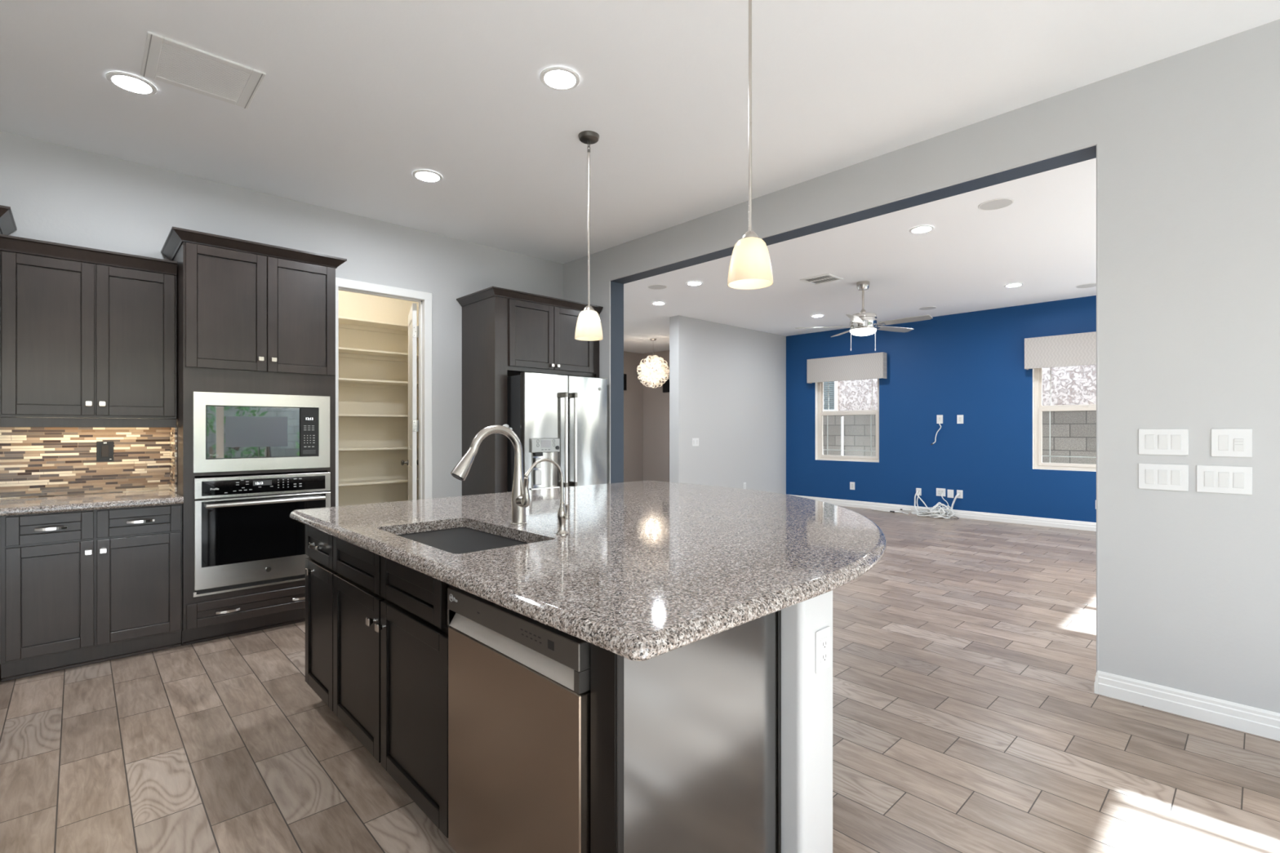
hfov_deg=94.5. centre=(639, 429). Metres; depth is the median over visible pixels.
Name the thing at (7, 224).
upper cabinet
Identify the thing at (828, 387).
blind
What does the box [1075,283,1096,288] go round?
ceiling speaker
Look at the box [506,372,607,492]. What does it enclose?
refrigerator
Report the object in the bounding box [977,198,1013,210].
ceiling speaker
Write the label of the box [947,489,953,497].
wall outlet
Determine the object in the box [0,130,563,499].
wall
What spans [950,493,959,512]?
cable
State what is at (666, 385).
wall speaker
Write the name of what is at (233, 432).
microwave
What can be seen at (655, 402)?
wall
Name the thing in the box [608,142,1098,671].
trim
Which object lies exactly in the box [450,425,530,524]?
kitchen faucet
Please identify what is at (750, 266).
pendant light
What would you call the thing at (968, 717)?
floor
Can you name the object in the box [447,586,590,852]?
dishwasher
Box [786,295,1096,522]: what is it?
wall
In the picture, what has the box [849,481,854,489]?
wall outlet
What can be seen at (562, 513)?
filter faucet
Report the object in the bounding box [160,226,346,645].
tall cabinet
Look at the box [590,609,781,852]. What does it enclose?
island end panel
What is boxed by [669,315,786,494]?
wall
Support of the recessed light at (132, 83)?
in the ceiling
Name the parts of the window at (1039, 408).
sash, sash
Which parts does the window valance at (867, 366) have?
panel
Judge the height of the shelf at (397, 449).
0.058 m
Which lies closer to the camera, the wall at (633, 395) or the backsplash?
the backsplash
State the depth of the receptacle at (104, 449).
3.74 m
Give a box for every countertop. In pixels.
[0,489,183,515]
[289,480,886,661]
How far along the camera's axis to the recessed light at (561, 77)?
2.92 m
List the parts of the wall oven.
vent trim, control panel, door glass, handle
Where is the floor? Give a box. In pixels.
[0,505,1279,852]
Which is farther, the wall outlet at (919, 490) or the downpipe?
the downpipe
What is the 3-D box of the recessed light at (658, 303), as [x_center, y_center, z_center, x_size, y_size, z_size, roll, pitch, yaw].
[0.257,-1.732,8.114,0.196,0.008,0.196,0,0,-44]
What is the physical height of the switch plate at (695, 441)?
0.125 m
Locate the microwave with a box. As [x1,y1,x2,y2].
[193,391,329,472]
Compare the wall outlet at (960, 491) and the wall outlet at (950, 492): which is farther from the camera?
the wall outlet at (950, 492)
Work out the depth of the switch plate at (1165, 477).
2.76 m
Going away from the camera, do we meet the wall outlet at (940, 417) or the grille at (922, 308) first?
the grille at (922, 308)
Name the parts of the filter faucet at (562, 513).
lever handle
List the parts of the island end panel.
scribe moulding, scribe moulding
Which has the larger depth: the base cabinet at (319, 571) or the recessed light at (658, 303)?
the recessed light at (658, 303)
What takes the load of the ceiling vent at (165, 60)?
in the ceiling
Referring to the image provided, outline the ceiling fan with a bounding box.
[795,280,933,351]
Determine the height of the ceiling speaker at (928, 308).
0.006 m
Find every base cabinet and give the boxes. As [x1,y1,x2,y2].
[0,503,182,681]
[305,524,337,711]
[333,536,453,838]
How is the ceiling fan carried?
hanging from the ceiling
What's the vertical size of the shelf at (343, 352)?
0.058 m
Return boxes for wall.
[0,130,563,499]
[338,290,418,506]
[563,18,1279,713]
[623,351,643,482]
[643,350,669,482]
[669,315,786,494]
[781,590,832,852]
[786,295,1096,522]
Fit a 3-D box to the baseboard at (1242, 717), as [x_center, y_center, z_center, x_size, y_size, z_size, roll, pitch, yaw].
[3.230,1.255,1.939,0.016,0.112,2.764,0,0,-44]
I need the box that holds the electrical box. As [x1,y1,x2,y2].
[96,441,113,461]
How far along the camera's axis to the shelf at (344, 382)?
5.93 m
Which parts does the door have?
knob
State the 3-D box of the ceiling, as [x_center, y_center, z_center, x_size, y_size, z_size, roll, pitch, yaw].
[-0.083,-1.812,5.127,12.540,0.150,12.350,0,0,-44]
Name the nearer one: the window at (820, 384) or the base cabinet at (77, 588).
the base cabinet at (77, 588)
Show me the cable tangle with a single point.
(931, 512)
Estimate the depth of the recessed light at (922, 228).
5.11 m
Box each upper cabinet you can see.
[0,204,17,235]
[0,234,177,427]
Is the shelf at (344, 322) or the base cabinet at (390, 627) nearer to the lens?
the base cabinet at (390, 627)
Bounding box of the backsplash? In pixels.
[0,426,177,498]
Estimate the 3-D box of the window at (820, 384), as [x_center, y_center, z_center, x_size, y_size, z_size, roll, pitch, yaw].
[3.605,-0.226,10.215,0.094,1.522,1.156,0,0,-44]
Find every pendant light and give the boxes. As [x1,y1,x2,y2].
[574,130,603,341]
[727,0,773,289]
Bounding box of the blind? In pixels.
[823,381,834,409]
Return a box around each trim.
[335,277,432,506]
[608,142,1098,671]
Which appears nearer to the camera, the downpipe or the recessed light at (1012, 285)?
the recessed light at (1012, 285)
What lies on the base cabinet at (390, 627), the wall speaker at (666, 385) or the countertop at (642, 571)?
the countertop at (642, 571)
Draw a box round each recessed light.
[105,71,157,95]
[412,169,442,182]
[539,66,579,90]
[651,301,666,305]
[685,280,702,285]
[810,314,824,317]
[909,225,933,233]
[1004,283,1023,287]
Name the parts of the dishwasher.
pocket handle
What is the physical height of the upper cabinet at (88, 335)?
1.037 m
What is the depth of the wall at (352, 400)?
6.04 m
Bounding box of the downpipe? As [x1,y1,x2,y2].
[840,416,843,455]
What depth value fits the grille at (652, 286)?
7.18 m
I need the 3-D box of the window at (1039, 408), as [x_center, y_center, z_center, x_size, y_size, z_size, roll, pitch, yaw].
[5.887,-0.224,7.811,0.094,1.527,1.157,0,0,-44]
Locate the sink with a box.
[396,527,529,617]
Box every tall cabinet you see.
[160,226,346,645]
[456,286,603,495]
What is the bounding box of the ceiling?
[0,0,1279,353]
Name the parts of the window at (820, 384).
sash, sash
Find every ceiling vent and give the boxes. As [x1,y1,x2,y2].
[140,31,266,108]
[800,273,843,284]
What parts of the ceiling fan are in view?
blade, blade, blade, lamp shade, blade, blade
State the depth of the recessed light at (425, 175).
4.05 m
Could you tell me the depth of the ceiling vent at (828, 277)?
6.81 m
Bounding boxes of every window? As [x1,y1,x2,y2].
[817,378,879,462]
[1034,367,1096,471]
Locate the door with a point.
(412, 462)
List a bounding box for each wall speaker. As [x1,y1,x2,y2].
[623,373,626,390]
[662,379,669,392]
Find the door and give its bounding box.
[400,302,418,500]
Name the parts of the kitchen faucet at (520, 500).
lever handle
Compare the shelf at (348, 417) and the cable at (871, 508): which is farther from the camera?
the cable at (871, 508)
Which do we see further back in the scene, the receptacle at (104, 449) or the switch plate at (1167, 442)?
the receptacle at (104, 449)
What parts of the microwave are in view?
door, control panel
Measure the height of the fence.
1.769 m
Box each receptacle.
[101,445,108,457]
[821,636,827,663]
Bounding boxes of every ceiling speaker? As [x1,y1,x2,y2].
[648,284,666,289]
[918,306,937,310]
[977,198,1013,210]
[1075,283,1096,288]
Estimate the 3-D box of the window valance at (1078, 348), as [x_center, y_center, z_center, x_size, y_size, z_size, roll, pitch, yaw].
[5.767,-1.041,7.679,0.139,0.420,1.315,0,0,-44]
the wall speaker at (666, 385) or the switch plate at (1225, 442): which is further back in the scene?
the wall speaker at (666, 385)
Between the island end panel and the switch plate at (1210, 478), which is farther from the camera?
the switch plate at (1210, 478)
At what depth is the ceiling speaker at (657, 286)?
7.18 m
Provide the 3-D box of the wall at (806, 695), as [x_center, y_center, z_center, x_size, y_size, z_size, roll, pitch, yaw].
[-0.290,0.876,2.494,0.179,0.870,2.303,0,0,-44]
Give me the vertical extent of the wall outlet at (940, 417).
0.132 m
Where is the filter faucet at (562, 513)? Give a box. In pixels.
[524,458,568,535]
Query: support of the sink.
in the countertop at (642, 571)
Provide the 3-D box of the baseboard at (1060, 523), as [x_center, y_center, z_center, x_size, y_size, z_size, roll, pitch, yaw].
[5.567,1.255,7.980,0.016,0.112,8.307,0,0,-44]
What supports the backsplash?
attached to the wall at (54, 193)
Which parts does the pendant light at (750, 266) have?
stem, lamp shade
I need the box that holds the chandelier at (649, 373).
[636,337,669,387]
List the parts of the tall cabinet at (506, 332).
crown moulding, door, door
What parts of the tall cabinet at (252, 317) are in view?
door, pull handle, drawer, crown moulding, knob, knob, pull handle, door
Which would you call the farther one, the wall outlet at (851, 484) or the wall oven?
the wall outlet at (851, 484)
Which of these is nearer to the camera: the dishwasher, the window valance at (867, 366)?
the dishwasher
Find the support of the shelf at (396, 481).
attached to the wall at (352, 400)
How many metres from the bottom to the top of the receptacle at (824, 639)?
0.068 m
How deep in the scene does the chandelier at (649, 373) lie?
11.17 m
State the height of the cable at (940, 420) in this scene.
0.381 m
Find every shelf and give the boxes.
[338,316,408,335]
[338,346,418,363]
[338,377,418,390]
[338,413,418,421]
[338,446,418,453]
[338,477,418,488]
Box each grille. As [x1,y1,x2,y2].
[648,284,666,288]
[919,306,935,310]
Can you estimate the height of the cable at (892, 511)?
0.025 m
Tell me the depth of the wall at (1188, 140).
2.77 m
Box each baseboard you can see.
[789,494,1096,531]
[1093,671,1098,693]
[1097,671,1279,741]
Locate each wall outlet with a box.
[815,626,830,673]
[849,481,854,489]
[915,488,921,495]
[936,488,945,496]
[937,414,942,423]
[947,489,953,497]
[956,414,963,423]
[956,489,962,498]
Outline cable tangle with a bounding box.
[911,490,959,519]
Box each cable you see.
[871,508,892,511]
[892,511,908,514]
[930,420,941,444]
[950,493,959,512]
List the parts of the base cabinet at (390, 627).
false drawer, door, knob, knob, false drawer, door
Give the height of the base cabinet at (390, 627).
0.868 m
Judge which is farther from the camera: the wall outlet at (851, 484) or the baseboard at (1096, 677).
the wall outlet at (851, 484)
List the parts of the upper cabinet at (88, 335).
door, light rail, knob, crown moulding, knob, door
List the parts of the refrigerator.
door, handle, handle, door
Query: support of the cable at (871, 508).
on the floor
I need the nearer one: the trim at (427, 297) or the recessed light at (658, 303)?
the trim at (427, 297)
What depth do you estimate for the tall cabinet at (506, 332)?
5.19 m
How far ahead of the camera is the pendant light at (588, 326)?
3.47 m
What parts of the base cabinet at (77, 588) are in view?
drawer, door, pull handle, knob, knob, drawer, door, pull handle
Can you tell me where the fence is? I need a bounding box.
[822,410,1096,464]
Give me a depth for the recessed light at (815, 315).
8.99 m
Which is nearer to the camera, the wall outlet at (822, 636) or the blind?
the wall outlet at (822, 636)
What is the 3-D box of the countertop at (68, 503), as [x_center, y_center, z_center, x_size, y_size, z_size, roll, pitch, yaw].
[-3.545,0.420,3.156,1.706,0.040,0.635,0,0,-44]
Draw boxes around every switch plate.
[692,438,698,446]
[1138,428,1188,455]
[1138,462,1188,491]
[1196,465,1252,494]
[1211,428,1252,457]
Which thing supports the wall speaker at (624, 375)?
attached to the wall at (633, 395)
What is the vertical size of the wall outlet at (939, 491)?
0.120 m
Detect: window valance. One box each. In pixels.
[807,351,886,383]
[1024,331,1096,369]
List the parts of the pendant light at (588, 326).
stem, lamp shade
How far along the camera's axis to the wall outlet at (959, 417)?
8.82 m
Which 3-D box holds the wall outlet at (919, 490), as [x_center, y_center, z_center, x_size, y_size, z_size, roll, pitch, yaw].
[4.358,0.971,9.259,0.009,0.115,0.080,0,0,-44]
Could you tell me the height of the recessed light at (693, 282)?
0.008 m
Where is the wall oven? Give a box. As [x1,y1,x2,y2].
[192,471,330,597]

